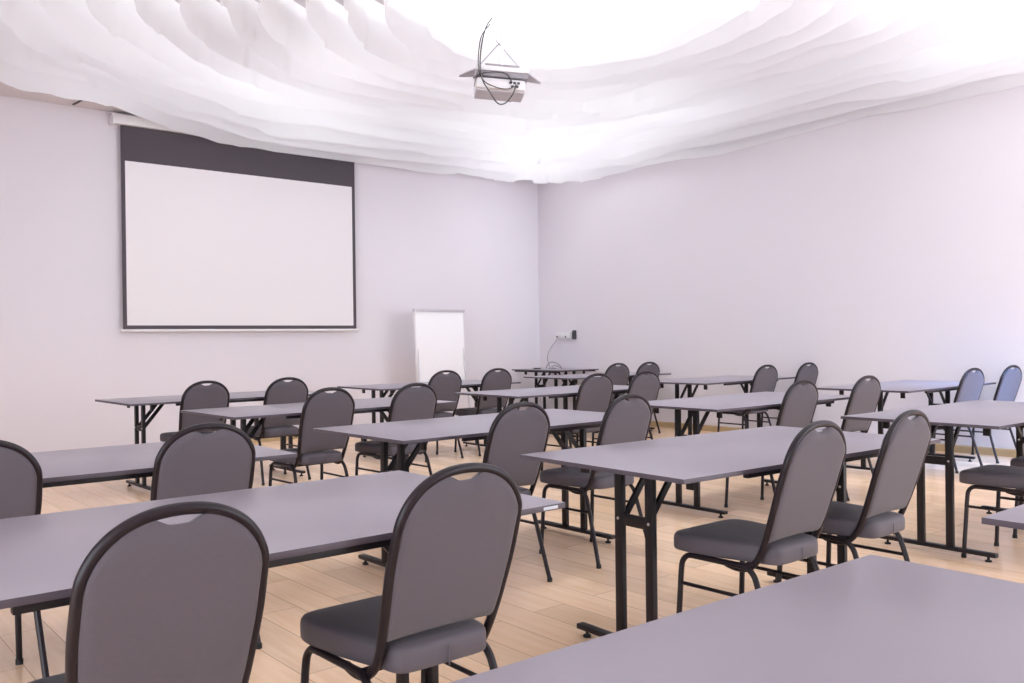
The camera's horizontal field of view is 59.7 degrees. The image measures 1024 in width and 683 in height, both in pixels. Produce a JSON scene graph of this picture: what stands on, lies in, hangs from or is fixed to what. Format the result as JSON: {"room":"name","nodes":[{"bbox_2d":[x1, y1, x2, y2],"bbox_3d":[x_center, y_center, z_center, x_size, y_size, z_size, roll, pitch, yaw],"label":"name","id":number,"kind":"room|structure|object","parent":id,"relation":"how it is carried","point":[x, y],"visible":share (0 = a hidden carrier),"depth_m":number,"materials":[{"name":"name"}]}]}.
{"room":"lecture hall","nodes":[
{"label":"lecture hall","id":0,"kind":"room"},
{"bbox_2d":[0,95,540,452],"bbox_3d":[-4.897,-1.241,9.626,13.927,5.270,0.150,-1,0,-41],"label":"wall","id":1,"kind":"structure","parent":0,"point":[458,241],"depth_m":10.26,"materials":[{"name":"paint"}]},
{"bbox_2d":[109,112,358,331],"bbox_3d":[-3.217,-1.331,10.894,3.172,2.419,0.125,-1,0,-41],"label":"projection screen","id":2,"kind":"object","parent":1,"relation":"attached to","point":[217,237],"visible":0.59,"depth_m":10.73,"materials":[{"name":"white fabric"}]},
{"bbox_2d":[251,436,297,442],"bbox_3d":[-4.812,1.233,9.569,13.925,0.080,0.016,-1,0,-41],"label":"baseboard","id":3,"kind":"structure","parent":1,"relation":"attached to","point":[274,438],"depth_m":11.11,"materials":[{"name":"brown wood"}]},
{"bbox_2d":[0,0,583,115],"bbox_3d":[-0.381,-3.205,4.358,14.100,1.230,14.120,-1,0,-40],"label":"ceiling","id":4,"kind":"structure","parent":0,"point":[5,90],"depth_m":9.47,"materials":[{"name":"white paint"}]},
{"bbox_2d":[459,0,540,104],"bbox_3d":[-0.101,-2.798,6.856,0.630,2.057,0.382,-1,0,-11],"label":"ceiling projector","id":5,"kind":"object","parent":4,"relation":"hanging from","point":[499,82],"visible":1,"depth_m":6.72,"materials":[{"name":"white plastic"}]},
{"bbox_2d":[473,64,529,80],"bbox_3d":[-0.085,-2.051,6.865,0.410,0.048,0.340,3,0,-6],"label":"tray","id":6,"kind":"object","parent":5,"relation":"on","point":[490,69],"depth_m":6.70,"materials":[{"name":"white plastic"}]},
{"bbox_2d":[0,0,1023,183],"bbox_3d":[0.427,-2.699,7.098,9.018,0.738,10.241,-1,0,-40],"label":"drapery","id":7,"kind":"object","parent":4,"relation":"hanging from","point":[626,85],"visible":0.97,"depth_m":8.55,"materials":[{"name":"white fabric"}]},
{"bbox_2d":[0,426,1023,682],"bbox_3d":[-0.292,1.289,4.333,14.101,0.120,14.024,-1,0,-40],"label":"floor","id":8,"kind":"structure","parent":0,"point":[535,616],"depth_m":4.81,"materials":[{"name":"brown wood"}]},
{"bbox_2d":[0,440,48,677],"bbox_3d":[-1.929,0.788,3.144,0.459,0.929,0.559,-1,0,-39],"label":"banquet chair","id":9,"kind":"object","parent":8,"relation":"on","point":[21,476],"visible":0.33,"depth_m":3.04,"materials":[{"name":"black fabric"}]},
{"bbox_2d":[28,501,268,682],"bbox_3d":[-0.806,0.777,1.926,0.432,0.929,0.559,-1,0,-40],"label":"banquet chair","id":10,"kind":"object","parent":8,"relation":"on","point":[152,600],"visible":1,"depth_m":1.73,"materials":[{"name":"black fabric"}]},
{"bbox_2d":[31,442,296,487],"bbox_3d":[-1.891,0.871,3.583,1.805,0.760,0.887,-1,0,-39],"label":"folding table","id":11,"kind":"object","parent":8,"relation":"on","point":[120,462],"visible":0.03,"depth_m":3.61,"materials":[{"name":"grey laminate"}]},
{"bbox_2d":[160,380,229,441],"bbox_3d":[-2.681,0.787,7.542,0.464,0.929,0.559,-1,0,-41],"label":"banquet chair","id":12,"kind":"object","parent":8,"relation":"on","point":[197,395],"visible":0.42,"depth_m":7.35,"materials":[{"name":"black fabric"}]},
{"bbox_2d":[95,391,313,490],"bbox_3d":[-2.641,0.870,7.996,1.805,0.760,0.887,-1,0,-41],"label":"folding table","id":13,"kind":"object","parent":8,"relation":"on","point":[251,396],"visible":0.58,"depth_m":7.60,"materials":[{"name":"grey laminate"}]},
{"bbox_2d":[150,423,261,648],"bbox_3d":[-1.331,0.779,3.637,0.450,0.929,0.559,-1,0,-39],"label":"banquet chair","id":14,"kind":"object","parent":8,"relation":"on","point":[191,462],"visible":0.41,"depth_m":3.43,"materials":[{"name":"black fabric"}]},
{"bbox_2d":[246,377,310,485],"bbox_3d":[-2.134,0.778,8.023,0.473,0.929,0.559,-1,0,-41],"label":"banquet chair","id":15,"kind":"object","parent":8,"relation":"on","point":[279,391],"visible":0.7,"depth_m":7.85,"materials":[{"name":"black fabric"}]},
{"bbox_2d":[0,470,564,682],"bbox_3d":[-0.816,0.860,2.357,1.805,0.760,0.888,-1,0,-40],"label":"folding table","id":16,"kind":"object","parent":8,"relation":"on","point":[42,555],"visible":0.44,"depth_m":2.33,"materials":[{"name":"grey laminate"}]},
{"bbox_2d":[269,387,354,485],"bbox_3d":[-1.393,0.774,6.203,0.455,0.929,0.559,-1,0,-42],"label":"banquet chair","id":17,"kind":"object","parent":8,"relation":"on","point":[321,409],"visible":0.94,"depth_m":6.03,"materials":[{"name":"black fabric"}]},
{"bbox_2d":[180,397,456,471],"bbox_3d":[-1.390,0.857,6.627,1.805,0.760,0.887,-1,0,-42],"label":"folding table","id":18,"kind":"object","parent":8,"relation":"on","point":[290,410],"visible":0.45,"depth_m":6.31,"materials":[{"name":"grey laminate"}]},
{"bbox_2d":[355,383,436,475],"bbox_3d":[-0.867,0.766,6.670,0.464,0.929,0.559,-1,0,-42],"label":"banquet chair","id":19,"kind":"object","parent":8,"relation":"on","point":[408,403],"visible":0.62,"depth_m":6.51,"materials":[{"name":"black fabric"}]},
{"bbox_2d":[300,462,521,682],"bbox_3d":[-0.281,0.769,2.425,0.450,0.929,0.559,-1,0,-40],"label":"banquet chair","id":20,"kind":"object","parent":8,"relation":"on","point":[453,542],"visible":0.99,"depth_m":2.26,"materials":[{"name":"black fabric"}]},
{"bbox_2d":[337,380,520,459],"bbox_3d":[-0.876,0.843,9.722,1.805,0.760,0.887,-1,0,-39],"label":"folding table","id":21,"kind":"object","parent":8,"relation":"on","point":[474,384],"visible":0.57,"depth_m":9.46,"materials":[{"name":"grey laminate"}]},
{"bbox_2d":[413,309,470,407],"bbox_3d":[-1.089,0.393,12.205,0.871,1.653,0.692,-1,0,-41],"label":"flip chart","id":22,"kind":"object","parent":8,"relation":"on","point":[438,333],"visible":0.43,"depth_m":12.03,"materials":[{"name":"white paper"}]},
{"bbox_2d":[425,370,463,461],"bbox_3d":[-0.837,0.759,9.349,0.477,0.929,0.559,-1,0,-39],"label":"banquet chair","id":23,"kind":"object","parent":8,"relation":"on","point":[444,386],"visible":0.45,"depth_m":9.20,"materials":[{"name":"black fabric"}]},
{"bbox_2d":[313,409,651,567],"bbox_3d":[-0.120,0.845,5.162,1.805,0.760,0.887,-1,0,-41],"label":"folding table","id":24,"kind":"object","parent":8,"relation":"on","point":[469,427],"visible":0.6,"depth_m":4.93,"materials":[{"name":"grey laminate"}]},
{"bbox_2d":[454,368,511,455],"bbox_3d":[-0.314,0.751,9.776,0.468,0.929,0.559,-1,0,-39],"label":"banquet chair","id":25,"kind":"object","parent":8,"relation":"on","point":[492,380],"visible":0.66,"depth_m":9.60,"materials":[{"name":"black fabric"}]},
{"bbox_2d":[482,402,551,581],"bbox_3d":[-0.116,0.761,4.567,0.450,0.929,0.559,-1,0,-41],"label":"banquet chair","id":26,"kind":"object","parent":8,"relation":"on","point":[513,432],"visible":0.55,"depth_m":4.39,"materials":[{"name":"black fabric"}]},
{"bbox_2d":[512,362,598,409],"bbox_3d":[0.637,0.747,13.223,0.780,0.896,1.050,-1,0,-40],"label":"table","id":27,"kind":"object","parent":8,"relation":"on","point":[543,371],"depth_m":13.14,"materials":[{"name":"laminate"}]},
{"bbox_2d":[454,385,660,412],"bbox_3d":[0.458,0.829,8.325,1.805,0.760,0.887,-1,0,-40],"label":"folding table","id":28,"kind":"object","parent":8,"relation":"on","point":[524,394],"visible":0.34,"depth_m":7.95,"materials":[{"name":"grey laminate"}]},
{"bbox_2d":[541,373,612,470],"bbox_3d":[0.586,0.744,8.022,0.486,0.929,0.559,-1,0,-40],"label":"banquet chair","id":29,"kind":"object","parent":8,"relation":"on","point":[594,394],"visible":0.62,"depth_m":7.84,"materials":[{"name":"black fabric"}]},
{"bbox_2d":[539,394,651,568],"bbox_3d":[0.478,0.753,5.099,0.459,0.929,0.559,-1,0,-42],"label":"banquet chair","id":30,"kind":"object","parent":8,"relation":"on","point":[623,421],"visible":0.62,"depth_m":4.93,"materials":[{"name":"black fabric"}]},
{"bbox_2d":[523,372,670,439],"bbox_3d":[1.129,0.813,11.564,1.805,0.760,0.887,-1,0,-39],"label":"folding table","id":31,"kind":"object","parent":8,"relation":"on","point":[574,377],"visible":0.43,"depth_m":11.19,"materials":[{"name":"grey laminate"}]},
{"bbox_2d":[605,363,629,401],"bbox_3d":[1.143,0.729,11.170,0.495,0.929,0.559,-1,0,-39],"label":"banquet chair","id":32,"kind":"object","parent":8,"relation":"on","point":[619,375],"visible":0.29,"depth_m":10.99,"materials":[{"name":"black fabric"}]},
{"bbox_2d":[592,371,659,445],"bbox_3d":[1.072,0.737,8.431,0.482,0.929,0.559,-1,0,-40],"label":"banquet chair","id":33,"kind":"object","parent":8,"relation":"on","point":[648,386],"visible":0.33,"depth_m":8.24,"materials":[{"name":"black fabric"}]},
{"bbox_2d":[636,362,660,432],"bbox_3d":[1.579,0.723,11.524,0.495,0.929,0.559,-1,0,-39],"label":"banquet chair","id":34,"kind":"object","parent":8,"relation":"on","point":[653,367],"visible":0.24,"depth_m":11.34,"materials":[{"name":"black fabric"}]},
{"bbox_2d":[660,375,794,434],"bbox_3d":[2.333,0.801,10.019,1.805,0.760,0.887,-1,0,-43],"label":"folding table","id":35,"kind":"object","parent":8,"relation":"on","point":[729,379],"visible":0.48,"depth_m":9.65,"materials":[{"name":"grey laminate"}]},
{"bbox_2d":[520,426,939,637],"bbox_3d":[0.990,0.834,3.859,1.724,0.760,0.887,-1,0,-38],"label":"folding table","id":36,"kind":"object","parent":8,"relation":"on","point":[689,460],"visible":0.58,"depth_m":3.53,"materials":[{"name":"grey laminate"}]},
{"bbox_2d":[450,555,1023,682],"bbox_3d":[0.356,0.849,1.024,1.805,0.760,0.887,-1,0,-39],"label":"folding table","id":37,"kind":"object","parent":8,"relation":"on","point":[869,618],"visible":1,"depth_m":1.41,"materials":[{"name":"laminate"}]},
{"bbox_2d":[717,364,777,431],"bbox_3d":[2.591,0.714,9.825,0.486,0.929,0.559,-1,0,-39],"label":"banquet chair","id":38,"kind":"object","parent":8,"relation":"on","point":[764,379],"visible":0.64,"depth_m":9.65,"materials":[{"name":"black fabric"}]},
{"bbox_2d":[648,392,849,517],"bbox_3d":[1.763,0.817,6.733,1.805,0.760,0.887,-1,0,-39],"label":"folding table","id":39,"kind":"object","parent":8,"relation":"on","point":[756,401],"visible":0.58,"depth_m":6.36,"materials":[{"name":"grey laminate"}]},
{"bbox_2d":[674,420,846,613],"bbox_3d":[0.948,0.751,3.423,0.450,0.929,0.559,-1,0,-40],"label":"banquet chair","id":40,"kind":"object","parent":8,"relation":"on","point":[812,466],"visible":0.98,"depth_m":3.28,"materials":[{"name":"black fabric"}]},
{"bbox_2d":[724,380,818,507],"bbox_3d":[1.863,0.732,6.411,0.477,0.929,0.559,-1,0,-39],"label":"banquet chair","id":41,"kind":"object","parent":8,"relation":"on","point":[799,402],"visible":0.44,"depth_m":6.21,"materials":[{"name":"black fabric"}]},
{"bbox_2d":[761,362,817,426],"bbox_3d":[3.238,0.704,10.425,0.486,0.929,0.559,-1,0,-39],"label":"banquet chair","id":42,"kind":"object","parent":8,"relation":"on","point":[805,372],"visible":0.37,"depth_m":10.22,"materials":[{"name":"black fabric"}]},
{"bbox_2d":[776,410,930,582],"bbox_3d":[1.456,0.743,3.828,0.450,0.929,0.559,-1,0,-41],"label":"banquet chair","id":43,"kind":"object","parent":8,"relation":"on","point":[905,445],"visible":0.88,"depth_m":3.66,"materials":[{"name":"black fabric"}]},
{"bbox_2d":[841,375,880,500],"bbox_3d":[2.533,0.722,6.957,0.477,0.929,0.559,-1,0,-39],"label":"banquet chair","id":44,"kind":"object","parent":8,"relation":"on","point":[864,397],"visible":0.55,"depth_m":6.75,"materials":[{"name":"black fabric"}]},
{"bbox_2d":[817,380,995,469],"bbox_3d":[3.717,0.788,8.384,1.805,0.760,0.887,-1,0,-41],"label":"folding table","id":45,"kind":"object","parent":8,"relation":"on","point":[902,387],"visible":0.48,"depth_m":8.12,"materials":[{"name":"grey laminate"}]},
{"bbox_2d":[841,400,1023,562],"bbox_3d":[2.918,0.805,5.466,1.805,0.760,0.887,-1,0,-39],"label":"folding table","id":46,"kind":"object","parent":8,"relation":"on","point":[988,415],"visible":0.81,"depth_m":5.09,"materials":[{"name":"grey laminate"}]},
{"bbox_2d":[930,368,984,473],"bbox_3d":[3.982,0.700,8.195,0.486,0.929,0.559,-1,0,-37],"label":"banquet chair","id":47,"kind":"object","parent":8,"relation":"on","point":[971,384],"visible":0.48,"depth_m":8.00,"materials":[{"name":"black fabric"}]},
{"bbox_2d":[954,365,1021,463],"bbox_3d":[4.653,0.690,8.771,0.486,0.929,0.559,-1,0,-37],"label":"banquet chair","id":48,"kind":"object","parent":8,"relation":"on","point":[1010,380],"visible":0.44,"depth_m":8.56,"materials":[{"name":"black fabric"}]},
{"bbox_2d":[959,464,1023,557],"bbox_3d":[2.797,0.724,4.867,0.450,0.929,0.559,-1,0,-39],"label":"banquet chair","id":49,"kind":"object","parent":8,"relation":"on","point":[992,477],"visible":0.99,"depth_m":4.87,"materials":[{"name":"black fabric"}]},
{"bbox_2d":[982,504,1023,529],"bbox_3d":[2.197,0.822,2.540,1.805,0.760,0.887,-1,0,-40],"label":"folding table","id":50,"kind":"object","parent":8,"relation":"on","point":[1013,517],"visible":1,"depth_m":2.29,"materials":[{"name":"grey laminate"}]},
{"bbox_2d":[1010,456,1023,538],"bbox_3d":[3.333,0.716,5.318,0.450,0.929,0.559,-1,0,-39],"label":"banquet chair","id":51,"kind":"object","parent":8,"relation":"on","point":[1018,461],"visible":0.34,"depth_m":5.36,"materials":[{"name":"black fabric"}]},
{"bbox_2d":[538,85,1023,448],"bbox_3d":[5.012,-1.365,8.913,0.150,5.270,14.177,-1,0,-41],"label":"wall","id":52,"kind":"structure","parent":0,"point":[889,246],"depth_m":10.50,"materials":[{"name":"paint"}]},
{"bbox_2d":[556,330,575,338],"bbox_3d":[0.821,-0.101,13.626,0.063,0.135,0.400,-1,0,-41],"label":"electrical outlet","id":53,"kind":"object","parent":52,"relation":"attached to","point":[572,334],"visible":1,"depth_m":13.56,"materials":[{"name":"white plastic"}]},
{"bbox_2d":[650,421,1015,457],"bbox_3d":[5.028,1.110,8.808,0.016,0.080,14.025,-1,0,-41],"label":"baseboard","id":54,"kind":"structure","parent":52,"relation":"attached to","point":[1003,452],"depth_m":9.28,"materials":[{"name":"brown wood"}]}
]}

